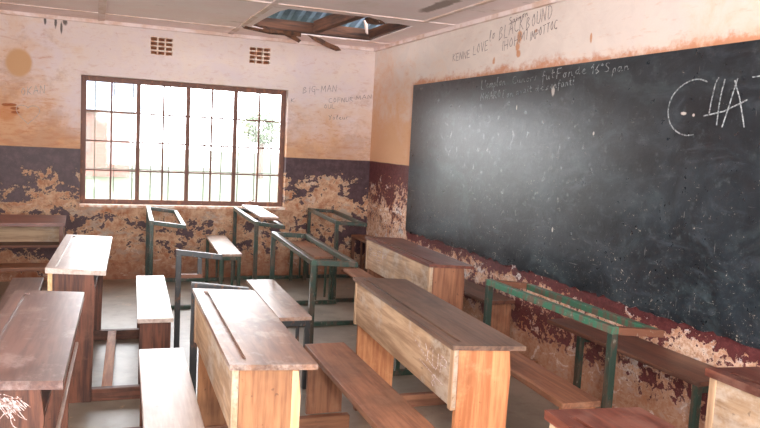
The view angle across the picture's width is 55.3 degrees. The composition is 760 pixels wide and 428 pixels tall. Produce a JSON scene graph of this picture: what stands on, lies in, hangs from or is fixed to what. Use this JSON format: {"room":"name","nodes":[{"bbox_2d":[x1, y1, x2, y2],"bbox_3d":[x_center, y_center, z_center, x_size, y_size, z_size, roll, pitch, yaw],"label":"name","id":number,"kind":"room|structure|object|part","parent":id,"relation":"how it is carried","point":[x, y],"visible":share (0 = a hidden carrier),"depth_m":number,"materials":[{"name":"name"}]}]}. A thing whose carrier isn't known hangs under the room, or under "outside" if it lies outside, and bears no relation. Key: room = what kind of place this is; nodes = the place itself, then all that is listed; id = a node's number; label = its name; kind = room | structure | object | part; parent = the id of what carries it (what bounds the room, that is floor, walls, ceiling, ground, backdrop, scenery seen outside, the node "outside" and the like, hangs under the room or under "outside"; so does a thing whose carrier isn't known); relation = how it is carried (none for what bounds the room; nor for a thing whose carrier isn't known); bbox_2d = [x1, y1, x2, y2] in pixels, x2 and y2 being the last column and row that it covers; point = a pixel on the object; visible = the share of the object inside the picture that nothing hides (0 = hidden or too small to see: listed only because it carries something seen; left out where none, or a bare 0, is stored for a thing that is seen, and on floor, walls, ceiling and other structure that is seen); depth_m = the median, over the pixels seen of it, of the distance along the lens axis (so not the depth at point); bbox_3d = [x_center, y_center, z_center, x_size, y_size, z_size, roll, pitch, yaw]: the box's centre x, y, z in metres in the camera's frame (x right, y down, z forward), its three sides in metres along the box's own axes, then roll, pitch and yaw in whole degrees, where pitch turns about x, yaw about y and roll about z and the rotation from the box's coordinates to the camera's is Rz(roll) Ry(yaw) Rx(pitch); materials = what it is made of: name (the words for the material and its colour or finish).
{"room":"classroom","nodes":[
{"label":"classroom","id":0,"kind":"room"},
{"bbox_2d":[85,148,278,201],"bbox_3d":[-12.958,-2.803,40.750,80.000,0.100,69.750,1,6,-22],"label":"ground","id":1,"kind":"structure","parent":0,"point":[122,185],"depth_m":28.29,"materials":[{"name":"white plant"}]},
{"bbox_2d":[86,81,141,176],"bbox_3d":[-15.130,-3.749,28.839,10.400,3.900,7.200,1,6,-22],"label":"brick building","id":2,"kind":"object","parent":1,"relation":"on","point":[123,92],"visible":0.29,"depth_m":27.67,"materials":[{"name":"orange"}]},
{"bbox_2d":[239,109,279,177],"bbox_3d":[-5.222,-3.073,31.757,1.832,3.011,1.905,1,6,-22],"label":"tree","id":3,"kind":"object","parent":1,"relation":"on","point":[250,132],"visible":0.84,"depth_m":31.43,"materials":[{"name":"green plant"}]},
{"bbox_2d":[0,14,374,281],"bbox_3d":[-2.618,-0.624,7.220,5.700,2.547,0.222,1,6,-22],"label":"wall","id":4,"kind":"structure","parent":0,"point":[328,115],"depth_m":7.31,"materials":[{"name":"paint"}]},
{"bbox_2d":[98,0,106,20],"bbox_3d":[-0.987,-1.334,2.669,0.060,0.010,9.170,1,6,-22],"label":"trim","id":5,"kind":"structure","parent":4,"relation":"attached to","point":[102,3],"depth_m":6.28,"materials":[{"name":"wood"}]},
{"bbox_2d":[150,36,172,55],"bbox_3d":[-2.172,-1.661,7.209,0.215,0.175,0.097,1,6,-22],"label":"air vent","id":6,"kind":"object","parent":4,"relation":"in","point":[158,45],"visible":0.97,"depth_m":7.20,"materials":[{"name":"paint"}]},
{"bbox_2d":[79,75,286,209],"bbox_3d":[-1.962,-0.699,7.449,2.064,1.272,0.227,1,6,-22],"label":"window","id":7,"kind":"structure","parent":4,"relation":"in","point":[84,202],"depth_m":7.44,"materials":[{"name":"brown metal"}]},
{"bbox_3d":[-2.026,-0.448,7.567,2.030,0.010,0.018,1,6,-22],"label":"security rail","id":8,"kind":"part","parent":7,"relation":"part of","materials":[{"name":"grey"}]},
{"bbox_3d":[-1.976,-0.074,7.462,2.064,0.026,0.122,1,6,-22],"label":"sill","id":9,"kind":"part","parent":7,"relation":"part of","materials":[{"name":"paint"}]},
{"bbox_2d":[0,10,375,51],"bbox_3d":[-2.508,-1.829,6.982,5.300,0.035,0.035,1,6,-22],"label":"trim","id":10,"kind":"structure","parent":4,"relation":"attached to","point":[7,12],"depth_m":7.14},
{"bbox_2d":[0,2,389,44],"bbox_3d":[-2.340,-1.791,6.553,5.300,0.008,0.040,1,6,-22],"label":"trim","id":11,"kind":"structure","parent":4,"relation":"attached to","point":[0,2],"depth_m":6.66,"materials":[{"name":"wood"}]},
{"bbox_2d":[249,46,270,64],"bbox_3d":[-1.263,-1.646,7.567,0.220,0.170,0.097,1,6,-22],"label":"air vent","id":12,"kind":"object","parent":4,"relation":"in","point":[257,55],"visible":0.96,"depth_m":7.55,"materials":[{"name":"brick"}]},
{"bbox_2d":[0,0,541,47],"bbox_3d":[-0.843,-1.343,2.741,5.300,0.008,9.200,1,6,-22],"label":"ceiling","id":13,"kind":"structure","parent":0,"point":[232,13],"depth_m":6.02,"materials":[{"name":"paint"}]},
{"bbox_2d":[228,0,282,33],"bbox_3d":[0.148,-1.319,3.116,0.050,0.010,9.170,1,6,-22],"label":"trim","id":14,"kind":"structure","parent":13,"relation":"attached to","point":[275,2],"depth_m":6.13,"materials":[{"name":"wood"}]},
{"bbox_2d":[242,25,300,36],"bbox_3d":[-1.066,-1.769,6.963,0.676,0.071,0.108,-2,7,-39],"label":"shard","id":15,"kind":"object","parent":13,"relation":"attached to","point":[265,29],"visible":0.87,"depth_m":7.00},
{"bbox_2d":[287,36,300,42],"bbox_3d":[-0.890,-1.733,7.115,0.253,0.083,0.029,0,7,-31],"label":"shard","id":16,"kind":"object","parent":13,"relation":"hanging from","point":[294,38],"visible":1,"depth_m":7.14},
{"bbox_2d":[255,18,374,39],"bbox_3d":[-1.825,-1.849,6.721,4.180,0.103,0.070,1,6,-22],"label":"joist","id":17,"kind":"object","parent":13,"relation":"on","point":[271,23],"visible":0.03,"depth_m":7.13,"materials":[{"name":"wood"}]},
{"bbox_2d":[308,35,340,50],"bbox_3d":[-0.557,-1.708,7.258,0.378,0.126,0.022,0,6,-29],"label":"shard","id":18,"kind":"object","parent":13,"relation":"hanging from","point":[318,40],"visible":1,"depth_m":7.26},
{"bbox_2d":[313,14,364,32],"bbox_3d":[-0.078,-1.691,5.939,0.075,0.105,2.644,0,6,-25],"label":"joist","id":19,"kind":"object","parent":13,"relation":"on","point":[331,21],"visible":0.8,"depth_m":6.66,"materials":[{"name":"wood"}]},
{"bbox_2d":[363,20,367,33],"bbox_3d":[-0.130,-1.766,6.846,0.019,0.126,0.100,5,6,23],"label":"shard","id":20,"kind":"object","parent":13,"relation":"attached to","point":[365,23],"visible":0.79,"depth_m":6.84},
{"bbox_2d":[365,17,384,24],"bbox_3d":[-0.058,-1.677,6.306,0.118,0.089,0.506,1,6,-17],"label":"shard","id":21,"kind":"object","parent":13,"relation":"attached to","point":[368,20],"visible":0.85,"depth_m":6.30},
{"bbox_2d":[369,23,409,38],"bbox_3d":[0.394,-1.675,6.127,0.050,0.090,2.640,1,6,-22],"label":"joist","id":22,"kind":"object","parent":13,"relation":"on","point":[387,28],"visible":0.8,"depth_m":6.95,"materials":[{"name":"wood"}]},
{"bbox_2d":[423,0,496,21],"bbox_3d":[1.686,-1.195,2.675,0.040,0.010,7.210,1,6,-22],"label":"trim","id":23,"kind":"structure","parent":13,"relation":"attached to","point":[486,1],"depth_m":5.42,"materials":[{"name":"wood"}]},
{"bbox_2d":[0,277,600,427],"bbox_3d":[-0.981,1.221,3.004,5.700,0.120,9.620,1,6,-22],"label":"floor","id":24,"kind":"structure","parent":0,"point":[526,408],"depth_m":4.78,"materials":[{"name":"concrete"}]},
{"bbox_2d":[0,277,43,311],"bbox_3d":[-2.471,0.563,4.442,0.715,0.750,1.310,1,6,-22],"label":"school desk","id":25,"kind":"object","parent":24,"relation":"on","point":[32,283],"visible":0.24,"depth_m":4.86,"materials":[{"name":"wood"}]},
{"bbox_2d":[0,214,65,271],"bbox_3d":[-3.128,0.411,5.601,1.270,0.755,0.625,1,6,-22],"label":"school desk","id":26,"kind":"object","parent":24,"relation":"on","point":[16,231],"visible":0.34,"depth_m":5.87,"materials":[{"name":"wood"}]},
{"bbox_3d":[-3.069,0.403,5.426,1.250,0.028,0.220,1,6,-22],"label":"bench seat","id":27,"kind":"part","parent":26,"relation":"part of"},
{"bbox_2d":[0,242,58,247],"bbox_3d":[-3.183,0.245,5.748,1.180,0.020,0.203,1,6,-22],"label":"shelf","id":28,"kind":"object","parent":26,"relation":"attached to","point":[2,244],"depth_m":5.84,"materials":[{"name":"wood"}]},
{"bbox_3d":[-3.220,0.145,5.845,1.246,0.226,0.018,1,6,-22],"label":"panel","id":29,"kind":"part","parent":26,"relation":"part of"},
{"bbox_3d":[-2.624,0.416,5.977,0.028,0.724,0.227,1,6,-22],"label":"panel","id":30,"kind":"part","parent":26,"relation":"part of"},
{"bbox_2d":[0,290,203,427],"bbox_3d":[-1.113,0.786,2.902,0.770,0.750,1.370,1,6,-19],"label":"school desk","id":31,"kind":"object","parent":24,"relation":"on","point":[38,329],"visible":1,"depth_m":2.76,"materials":[{"name":"wood"}]},
{"bbox_3d":[-1.132,0.870,2.204,0.202,0.719,0.028,1,6,-19],"label":"panel","id":32,"kind":"part","parent":31,"relation":"part of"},
{"bbox_2d":[42,390,51,414],"bbox_3d":[-1.333,0.639,2.754,0.178,0.020,1.180,1,6,-19],"label":"shelf","id":33,"kind":"object","parent":31,"relation":"attached to","point":[46,394],"depth_m":2.58,"materials":[{"name":"wood"}]},
{"bbox_3d":[-1.532,0.736,3.342,0.202,0.719,0.028,1,6,-19],"label":"panel","id":34,"kind":"part","parent":31,"relation":"part of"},
{"bbox_3d":[-1.094,0.897,3.614,0.191,0.391,0.028,1,6,-19],"label":"bench leg","id":35,"kind":"part","parent":31,"relation":"part of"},
{"bbox_3d":[-0.869,0.760,2.985,0.215,0.028,1.370,1,6,-19],"label":"bench seat","id":36,"kind":"part","parent":31,"relation":"part of","materials":[{"name":"wood"}]},
{"bbox_2d":[45,234,172,402],"bbox_3d":[-1.694,0.582,4.663,0.687,0.750,1.480,1,6,-19],"label":"school desk","id":37,"kind":"object","parent":24,"relation":"on","point":[79,263],"visible":0.7,"depth_m":4.20,"materials":[{"name":"wood"}]},
{"bbox_3d":[-1.957,0.351,4.456,0.018,0.221,1.286,1,6,-19],"label":"panel","id":38,"kind":"part","parent":37,"relation":"part of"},
{"bbox_3d":[-1.658,0.672,3.929,0.212,0.719,0.028,1,6,-19],"label":"panel","id":39,"kind":"part","parent":37,"relation":"part of","materials":[{"name":"wood"}]},
{"bbox_2d":[94,275,98,288],"bbox_3d":[-1.860,0.438,4.499,0.188,0.020,1.220,1,6,-19],"label":"shelf","id":40,"kind":"object","parent":37,"relation":"attached to","point":[95,276],"depth_m":4.66,"materials":[{"name":"wood"}]},
{"bbox_3d":[-2.060,0.534,5.108,0.212,0.719,0.028,1,6,-19],"label":"panel","id":41,"kind":"part","parent":37,"relation":"part of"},
{"bbox_3d":[-1.508,0.545,4.812,0.200,0.028,1.310,1,6,-19],"label":"bench seat","id":42,"kind":"part","parent":37,"relation":"part of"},
{"bbox_3d":[-1.320,0.823,4.249,0.176,0.391,0.028,1,6,-19],"label":"bench leg","id":43,"kind":"part","parent":37,"relation":"part of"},
{"bbox_2d":[145,206,241,309],"bbox_3d":[-1.759,0.370,6.740,0.770,0.755,1.220,1,6,-19],"label":"school desk","id":44,"kind":"object","parent":24,"relation":"on","point":[221,244],"visible":0.83,"depth_m":6.53,"materials":[{"name":"green metal"}]},
{"bbox_3d":[-2.300,0.315,7.178,0.034,0.721,0.034,1,6,-19],"label":"leg","id":45,"kind":"part","parent":44,"relation":"part of","materials":[{"name":"green metal"}]},
{"bbox_3d":[-2.088,0.005,6.584,0.034,0.034,1.220,1,6,-19],"label":"rail","id":46,"kind":"part","parent":44,"relation":"part of","materials":[{"name":"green metal"}]},
{"bbox_3d":[-1.916,0.446,6.064,0.034,0.721,0.034,1,6,-19],"label":"leg","id":47,"kind":"part","parent":44,"relation":"part of","materials":[{"name":"green metal"}]},
{"bbox_3d":[-2.142,-0.038,7.191,0.261,0.064,0.034,1,6,-19],"label":"cross rail","id":48,"kind":"part","parent":44,"relation":"part of","materials":[{"name":"green metal"}]},
{"bbox_3d":[-1.758,0.092,6.077,0.261,0.064,0.034,1,6,-19],"label":"cross rail","id":49,"kind":"part","parent":44,"relation":"part of","materials":[{"name":"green metal"}]},
{"bbox_3d":[-1.844,0.044,6.673,0.034,0.034,1.152,1,6,-19],"label":"rail","id":50,"kind":"part","parent":44,"relation":"part of","materials":[{"name":"green metal"}]},
{"bbox_3d":[-1.570,0.794,6.224,0.736,0.034,0.034,1,6,-19],"label":"foot rail","id":51,"kind":"part","parent":44,"relation":"part of","materials":[{"name":"green metal"}]},
{"bbox_3d":[-1.954,0.663,7.338,0.736,0.034,0.034,1,6,-19],"label":"foot rail","id":52,"kind":"part","parent":44,"relation":"part of","materials":[{"name":"green metal"}]},
{"bbox_3d":[-1.748,0.463,7.341,0.031,0.452,0.034,1,6,-19],"label":"bench leg","id":53,"kind":"part","parent":44,"relation":"part of","materials":[{"name":"green metal"}]},
{"bbox_3d":[-1.378,0.589,6.268,0.031,0.452,0.034,1,6,-19],"label":"bench leg","id":54,"kind":"part","parent":44,"relation":"part of","materials":[{"name":"green metal"}]},
{"bbox_3d":[-1.477,0.291,6.807,0.195,0.022,1.180,1,6,-19],"label":"bench seat","id":55,"kind":"part","parent":44,"relation":"part of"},
{"bbox_3d":[-1.295,0.383,6.273,0.122,0.034,0.030,1,6,-19],"label":"bench rail","id":56,"kind":"part","parent":44,"relation":"part of","materials":[{"name":"green metal"}]},
{"bbox_3d":[-1.234,0.592,6.319,0.031,0.452,0.034,1,6,-19],"label":"bench leg","id":57,"kind":"part","parent":44,"relation":"part of","materials":[{"name":"green metal"}]},
{"bbox_2d":[174,249,311,393],"bbox_3d":[-0.876,0.635,4.531,0.745,0.755,1.600,1,6,-20],"label":"school desk","id":58,"kind":"object","parent":24,"relation":"on","point":[289,312],"visible":0.55,"depth_m":4.60,"materials":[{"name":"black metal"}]},
{"bbox_3d":[-1.300,0.617,4.657,0.034,0.721,0.034,1,6,-20],"label":"leg","id":59,"kind":"part","parent":58,"relation":"part of","materials":[{"name":"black metal"}]},
{"bbox_3d":[-1.211,0.398,4.663,0.131,0.025,0.027,1,6,-20],"label":"shelf rail","id":60,"kind":"part","parent":58,"relation":"part of","materials":[{"name":"metal"}]},
{"bbox_3d":[-0.947,0.733,3.679,0.034,0.721,0.034,1,6,-20],"label":"leg","id":61,"kind":"part","parent":58,"relation":"part of","materials":[{"name":"black metal"}]},
{"bbox_3d":[-1.161,0.334,4.674,0.027,0.106,0.027,1,6,-20],"label":"post","id":62,"kind":"part","parent":58,"relation":"part of","materials":[{"name":"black metal"}]},
{"bbox_3d":[-1.161,0.262,4.665,0.290,0.068,0.034,1,6,-20],"label":"cross rail","id":63,"kind":"part","parent":58,"relation":"part of","materials":[{"name":"black metal"}]},
{"bbox_3d":[-0.808,0.377,3.687,0.290,0.068,0.034,1,6,-20],"label":"cross rail","id":64,"kind":"part","parent":58,"relation":"part of","materials":[{"name":"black metal"}]},
{"bbox_3d":[-0.693,0.558,4.828,0.200,0.022,1.150,1,6,-20],"label":"bench seat","id":65,"kind":"part","parent":58,"relation":"part of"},
{"bbox_3d":[-0.509,0.648,4.311,0.127,0.034,0.030,1,6,-20],"label":"bench rail","id":66,"kind":"part","parent":58,"relation":"part of","materials":[{"name":"black metal"}]},
{"bbox_3d":[-0.445,0.842,4.357,0.031,0.422,0.034,1,6,-20],"label":"bench leg","id":67,"kind":"part","parent":58,"relation":"part of","materials":[{"name":"black metal"}]},
{"bbox_2d":[232,207,335,304],"bbox_3d":[-0.958,0.378,7.085,0.775,0.755,1.240,1,6,-20],"label":"school desk","id":68,"kind":"object","parent":24,"relation":"on","point":[317,253],"visible":0.73,"depth_m":6.82,"materials":[{"name":"green metal"}]},
{"bbox_3d":[-1.512,0.322,7.522,0.034,0.721,0.034,1,6,-20],"label":"leg","id":69,"kind":"part","parent":68,"relation":"part of","materials":[{"name":"green metal"}]},
{"bbox_3d":[-1.287,0.014,6.922,0.034,0.034,1.240,1,6,-20],"label":"rail","id":70,"kind":"part","parent":68,"relation":"part of","materials":[{"name":"green metal"}]},
{"bbox_3d":[-1.101,0.455,6.396,0.034,0.721,0.034,1,6,-20],"label":"leg","id":71,"kind":"part","parent":68,"relation":"part of","materials":[{"name":"green metal"}]},
{"bbox_2d":[242,205,278,220],"bbox_3d":[-1.176,-0.015,7.057,0.170,0.042,1.060,1,6,-20],"label":"board","id":72,"kind":"object","parent":68,"relation":"on","point":[258,211],"visible":1,"depth_m":6.87,"materials":[{"name":"wood"}]},
{"bbox_3d":[-1.166,0.670,7.689,0.741,0.034,0.034,1,6,-20],"label":"foot rail","id":73,"kind":"part","parent":68,"relation":"part of","materials":[{"name":"green metal"}]},
{"bbox_3d":[-0.956,0.102,6.407,0.236,0.064,0.034,1,6,-20],"label":"cross rail","id":74,"kind":"part","parent":68,"relation":"part of","materials":[{"name":"green metal"}]},
{"bbox_3d":[-1.067,0.052,7.007,0.034,0.034,1.172,1,6,-20],"label":"rail","id":75,"kind":"part","parent":68,"relation":"part of","materials":[{"name":"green metal"}]},
{"bbox_3d":[-0.934,0.503,7.645,0.031,0.397,0.034,1,6,-20],"label":"bench leg","id":76,"kind":"part","parent":68,"relation":"part of","materials":[{"name":"green metal"}]},
{"bbox_3d":[-0.795,0.506,7.696,0.031,0.397,0.034,1,6,-20],"label":"bench leg","id":77,"kind":"part","parent":68,"relation":"part of","materials":[{"name":"green metal"}]},
{"bbox_3d":[-0.685,0.350,7.192,0.190,0.022,1.020,1,6,-20],"label":"bench seat","id":78,"kind":"part","parent":68,"relation":"part of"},
{"bbox_3d":[-0.755,0.803,6.563,0.741,0.034,0.034,1,6,-20],"label":"foot rail","id":79,"kind":"part","parent":68,"relation":"part of","materials":[{"name":"green metal"}]},
{"bbox_3d":[-0.600,0.612,6.728,0.031,0.397,0.034,1,6,-20],"label":"bench leg","id":80,"kind":"part","parent":68,"relation":"part of","materials":[{"name":"green metal"}]},
{"bbox_3d":[-0.461,0.614,6.779,0.031,0.397,0.034,1,6,-20],"label":"bench leg","id":81,"kind":"part","parent":68,"relation":"part of","materials":[{"name":"green metal"}]},
{"bbox_2d":[192,288,434,427],"bbox_3d":[-0.344,0.803,3.140,0.815,0.750,1.260,1,6,-20],"label":"school desk","id":82,"kind":"object","parent":24,"relation":"on","point":[250,363],"visible":0.98,"depth_m":2.92,"materials":[{"name":"wood"}]},
{"bbox_3d":[-0.786,0.748,3.574,0.212,0.728,0.028,1,6,-20],"label":"panel","id":83,"kind":"part","parent":82,"relation":"part of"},
{"bbox_3d":[-0.684,0.561,2.965,0.018,0.230,1.196,1,6,-20],"label":"panel","id":84,"kind":"part","parent":82,"relation":"part of","materials":[{"name":"wood"}]},
{"bbox_3d":[-0.389,0.876,2.487,0.212,0.728,0.028,1,6,-20],"label":"panel","id":85,"kind":"part","parent":82,"relation":"part of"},
{"bbox_3d":[-0.290,0.877,3.804,0.191,0.335,0.028,1,6,-20],"label":"bench leg","id":86,"kind":"part","parent":82,"relation":"part of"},
{"bbox_3d":[-0.078,0.761,3.232,0.215,0.028,1.260,1,6,-20],"label":"bench seat","id":87,"kind":"part","parent":82,"relation":"part of","materials":[{"name":"wood"}]},
{"bbox_2d":[306,208,369,301],"bbox_3d":[-0.279,0.382,7.372,0.700,0.760,1.200,1,6,-18],"label":"frame","id":88,"kind":"object","parent":24,"relation":"on","point":[355,222],"visible":0.45,"depth_m":7.35,"materials":[{"name":"green metal"}]},
{"bbox_3d":[-0.776,0.329,7.820,0.034,0.726,0.034,1,6,-18],"label":"leg","id":89,"kind":"part","parent":88,"relation":"part of","materials":[{"name":"green metal"}]},
{"bbox_3d":[-0.612,-0.036,7.832,0.271,0.050,0.034,1,6,-18],"label":"cross rail","id":90,"kind":"part","parent":88,"relation":"part of","materials":[{"name":"green metal"}]},
{"bbox_3d":[-0.576,0.015,7.232,0.034,0.034,1.200,1,6,-18],"label":"rail","id":91,"kind":"part","parent":88,"relation":"part of","materials":[{"name":"green metal"}]},
{"bbox_3d":[-0.461,0.679,7.964,0.666,0.034,0.034,1,6,-18],"label":"foot rail","id":92,"kind":"part","parent":88,"relation":"part of","materials":[{"name":"green metal"}]},
{"bbox_3d":[-0.416,0.457,6.719,0.034,0.726,0.034,1,6,-18],"label":"leg","id":93,"kind":"part","parent":88,"relation":"part of","materials":[{"name":"green metal"}]},
{"bbox_3d":[-0.102,0.807,6.862,0.666,0.034,0.034,1,6,-18],"label":"foot rail","id":94,"kind":"part","parent":88,"relation":"part of","materials":[{"name":"green metal"}]},
{"bbox_3d":[-0.320,0.038,7.319,0.034,0.034,1.132,1,6,-18],"label":"rail","id":95,"kind":"part","parent":88,"relation":"part of","materials":[{"name":"green metal"}]},
{"bbox_3d":[-0.305,0.475,7.989,0.031,0.452,0.034,1,6,-18],"label":"bench leg","id":96,"kind":"part","parent":88,"relation":"part of","materials":[{"name":"metal"}]},
{"bbox_3d":[-0.252,0.092,6.730,0.271,0.050,0.034,1,6,-18],"label":"cross rail","id":97,"kind":"part","parent":88,"relation":"part of","materials":[{"name":"green metal"}]},
{"bbox_3d":[-0.037,0.303,7.442,0.200,0.022,1.200,1,6,-18],"label":"bench seat","id":98,"kind":"part","parent":88,"relation":"part of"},
{"bbox_3d":[-0.155,0.478,8.038,0.031,0.452,0.034,1,6,-18],"label":"bench leg","id":99,"kind":"part","parent":88,"relation":"part of","materials":[{"name":"metal"}]},
{"bbox_2d":[269,232,413,375],"bbox_3d":[-0.310,0.594,5.209,0.730,0.762,1.320,1,6,-19],"label":"frame","id":100,"kind":"object","parent":24,"relation":"on","point":[346,261],"visible":0.35,"depth_m":4.90,"materials":[{"name":"green metal"}]},
{"bbox_3d":[-0.850,0.534,5.699,0.034,0.728,0.034,1,6,-19],"label":"leg","id":101,"kind":"part","parent":100,"relation":"part of","materials":[{"name":"green metal"}]},
{"bbox_3d":[-0.689,0.166,5.712,0.266,0.047,0.034,1,6,-19],"label":"cross rail","id":102,"kind":"part","parent":100,"relation":"part of","materials":[{"name":"green metal"}]},
{"bbox_3d":[-0.619,0.226,5.058,0.034,0.034,1.320,1,6,-19],"label":"rail","id":103,"kind":"part","parent":100,"relation":"part of","materials":[{"name":"green metal"}]},
{"bbox_3d":[-0.428,0.676,4.492,0.034,0.728,0.034,1,6,-19],"label":"leg","id":104,"kind":"part","parent":100,"relation":"part of","materials":[{"name":"green metal"}]},
{"bbox_3d":[-0.524,0.885,5.854,0.696,0.034,0.034,1,6,-19],"label":"foot rail","id":105,"kind":"part","parent":100,"relation":"part of","materials":[{"name":"green metal"}]},
{"bbox_3d":[-0.369,0.246,5.147,0.034,0.034,1.252,1,6,-19],"label":"rail","id":106,"kind":"part","parent":100,"relation":"part of","materials":[{"name":"green metal"}]},
{"bbox_3d":[-0.268,0.308,4.505,0.266,0.047,0.034,1,6,-19],"label":"cross rail","id":107,"kind":"part","parent":100,"relation":"part of","materials":[{"name":"green metal"}]},
{"bbox_3d":[-0.020,0.519,5.270,0.145,0.022,1.260,1,6,-19],"label":"bench seat","id":108,"kind":"part","parent":100,"relation":"part of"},
{"bbox_3d":[0.118,0.822,4.702,0.031,0.452,0.034,1,6,-19],"label":"bench leg","id":109,"kind":"part","parent":100,"relation":"part of","materials":[{"name":"green metal"}]},
{"bbox_3d":[-0.102,1.027,4.647,0.696,0.034,0.034,1,6,-19],"label":"foot rail","id":110,"kind":"part","parent":100,"relation":"part of","materials":[{"name":"green metal"}]},
{"bbox_2d":[365,236,537,363],"bbox_3d":[0.481,0.625,5.368,0.860,0.750,1.290,1,6,-20],"label":"school desk","id":111,"kind":"object","parent":24,"relation":"on","point":[441,275],"visible":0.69,"depth_m":5.14,"materials":[{"name":"wood"}]},
{"bbox_3d":[0.009,0.565,5.851,0.227,0.727,0.028,1,6,-20],"label":"panel","id":112,"kind":"part","parent":111,"relation":"part of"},
{"bbox_3d":[0.112,0.381,5.207,0.018,0.229,1.266,1,6,-20],"label":"panel","id":113,"kind":"part","parent":111,"relation":"part of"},
{"bbox_3d":[0.422,0.701,4.697,0.227,0.727,0.028,1,6,-20],"label":"panel","id":114,"kind":"part","parent":111,"relation":"part of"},
{"bbox_3d":[0.703,0.581,5.624,0.230,0.028,0.950,1,6,-20],"label":"bench seat","id":115,"kind":"part","parent":111,"relation":"part of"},
{"bbox_3d":[0.840,0.838,5.232,0.206,0.391,0.028,1,6,-20],"label":"bench leg","id":116,"kind":"part","parent":111,"relation":"part of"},
{"bbox_2d":[353,277,600,427],"bbox_3d":[0.436,0.803,3.551,0.830,0.750,1.360,1,6,-18],"label":"school desk","id":117,"kind":"object","parent":24,"relation":"on","point":[467,364],"visible":0.96,"depth_m":3.17,"materials":[{"name":"wood"}]},
{"bbox_3d":[-0.021,0.737,4.083,0.227,0.729,0.028,1,6,-18],"label":"panel","id":118,"kind":"part","parent":117,"relation":"part of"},
{"bbox_3d":[0.078,0.557,3.404,0.018,0.231,1.336,1,6,-18],"label":"panel","id":119,"kind":"part","parent":117,"relation":"part of","materials":[{"name":"wood"}]},
{"bbox_3d":[0.387,0.880,2.853,0.227,0.729,0.028,1,6,-18],"label":"panel","id":120,"kind":"part","parent":117,"relation":"part of","materials":[{"name":"wood"}]},
{"bbox_3d":[0.728,0.780,3.619,0.195,0.028,0.970,1,6,-18],"label":"bench seat","id":121,"kind":"part","parent":117,"relation":"part of","materials":[{"name":"wood"}]},
{"bbox_2d":[483,279,715,427],"bbox_3d":[1.136,0.814,3.785,0.720,0.755,1.170,1,6,-22],"label":"school desk","id":122,"kind":"object","parent":24,"relation":"on","point":[623,340],"visible":0.79,"depth_m":3.60,"materials":[{"name":"green metal"}]},
{"bbox_3d":[0.606,0.764,4.181,0.034,0.721,0.034,1,6,-22],"label":"leg","id":123,"kind":"part","parent":122,"relation":"part of","materials":[{"name":"green metal"}]},
{"bbox_3d":[0.759,0.407,4.200,0.256,0.060,0.034,1,6,-22],"label":"cross rail","id":124,"kind":"part","parent":122,"relation":"part of","materials":[{"name":"metal"}]},
{"bbox_3d":[0.822,0.448,3.657,0.034,0.034,1.090,1,6,-22],"label":"rail","id":125,"kind":"part","parent":122,"relation":"part of","materials":[{"name":"green metal"}]},
{"bbox_3d":[1.115,0.922,4.098,0.031,0.477,0.034,1,6,-22],"label":"bench leg","id":126,"kind":"part","parent":122,"relation":"part of","materials":[{"name":"green metal"}]},
{"bbox_3d":[1.058,0.480,3.756,0.034,0.034,1.022,1,6,-22],"label":"rail","id":127,"kind":"part","parent":122,"relation":"part of","materials":[{"name":"green metal"}]},
{"bbox_3d":[0.999,0.881,3.208,0.034,0.721,0.034,1,6,-22],"label":"leg","id":128,"kind":"part","parent":122,"relation":"part of","materials":[{"name":"green metal"}]},
{"bbox_3d":[1.346,0.706,3.856,0.280,0.022,1.170,1,6,-22],"label":"bench seat","id":129,"kind":"part","parent":122,"relation":"part of","materials":[{"name":"wood"}]},
{"bbox_3d":[1.152,0.524,3.227,0.256,0.060,0.034,1,6,-22],"label":"cross rail","id":130,"kind":"part","parent":122,"relation":"part of","materials":[{"name":"metal"}]},
{"bbox_3d":[1.429,1.015,3.319,0.031,0.477,0.034,1,6,-22],"label":"bench leg","id":131,"kind":"part","parent":122,"relation":"part of","materials":[{"name":"green metal"}]},
{"bbox_3d":[1.551,0.797,3.342,0.207,0.034,0.030,1,6,-22],"label":"bench rail","id":132,"kind":"part","parent":122,"relation":"part of","materials":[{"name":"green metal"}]},
{"bbox_2d":[544,407,676,427],"bbox_3d":[1.074,1.019,1.705,0.875,0.750,1.250,1,6,-19],"label":"school desk","id":133,"kind":"object","parent":24,"relation":"on","point":[630,417],"visible":1,"depth_m":2.09,"materials":[{"name":"wood"}]},
{"bbox_2d":[705,367,759,427],"bbox_3d":[1.760,1.005,2.216,0.795,0.750,1.280,1,6,-22],"label":"school desk","id":134,"kind":"object","parent":24,"relation":"on","point":[733,401],"visible":1,"depth_m":2.54,"materials":[{"name":"wood"}]},
{"bbox_3d":[1.424,0.766,2.056,0.018,0.221,1.256,1,6,-22],"label":"panel","id":135,"kind":"part","parent":134,"relation":"part of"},
{"bbox_2d":[267,9,385,35],"bbox_3d":[-0.761,-2.089,2.694,6.600,1.536,10.420,1,6,-22],"label":"roof","id":136,"kind":"object","parent":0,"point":[289,14],"depth_m":7.70,"materials":[{"name":"metal"}]},
{"bbox_2d":[366,0,759,427],"bbox_3d":[1.686,-0.058,3.779,0.202,2.547,9.400,1,6,-22],"label":"wall","id":137,"kind":"structure","parent":0,"point":[567,32],"depth_m":4.78,"materials":[{"name":"paint"}]},
{"bbox_2d":[239,0,454,25],"bbox_3d":[-1.817,-1.626,5.167,5.260,0.009,0.040,1,6,-22],"label":"trim","id":138,"kind":"structure","parent":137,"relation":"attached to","point":[256,1],"depth_m":5.77,"materials":[{"name":"wood"}]},
{"bbox_2d":[374,0,565,50],"bbox_3d":[1.611,-1.287,3.692,0.035,0.035,9.165,1,6,-22],"label":"trim","id":139,"kind":"structure","parent":137,"relation":"attached to","point":[542,3],"depth_m":5.80,"materials":[{"name":"wood"}]},
{"bbox_2d":[405,40,759,348],"bbox_3d":[1.284,-0.227,4.508,0.014,1.424,5.478,1,6,-22],"label":"blackboard","id":140,"kind":"object","parent":137,"relation":"attached to","point":[633,181],"visible":1,"depth_m":4.26,"materials":[{"name":"black paint"}]}
]}

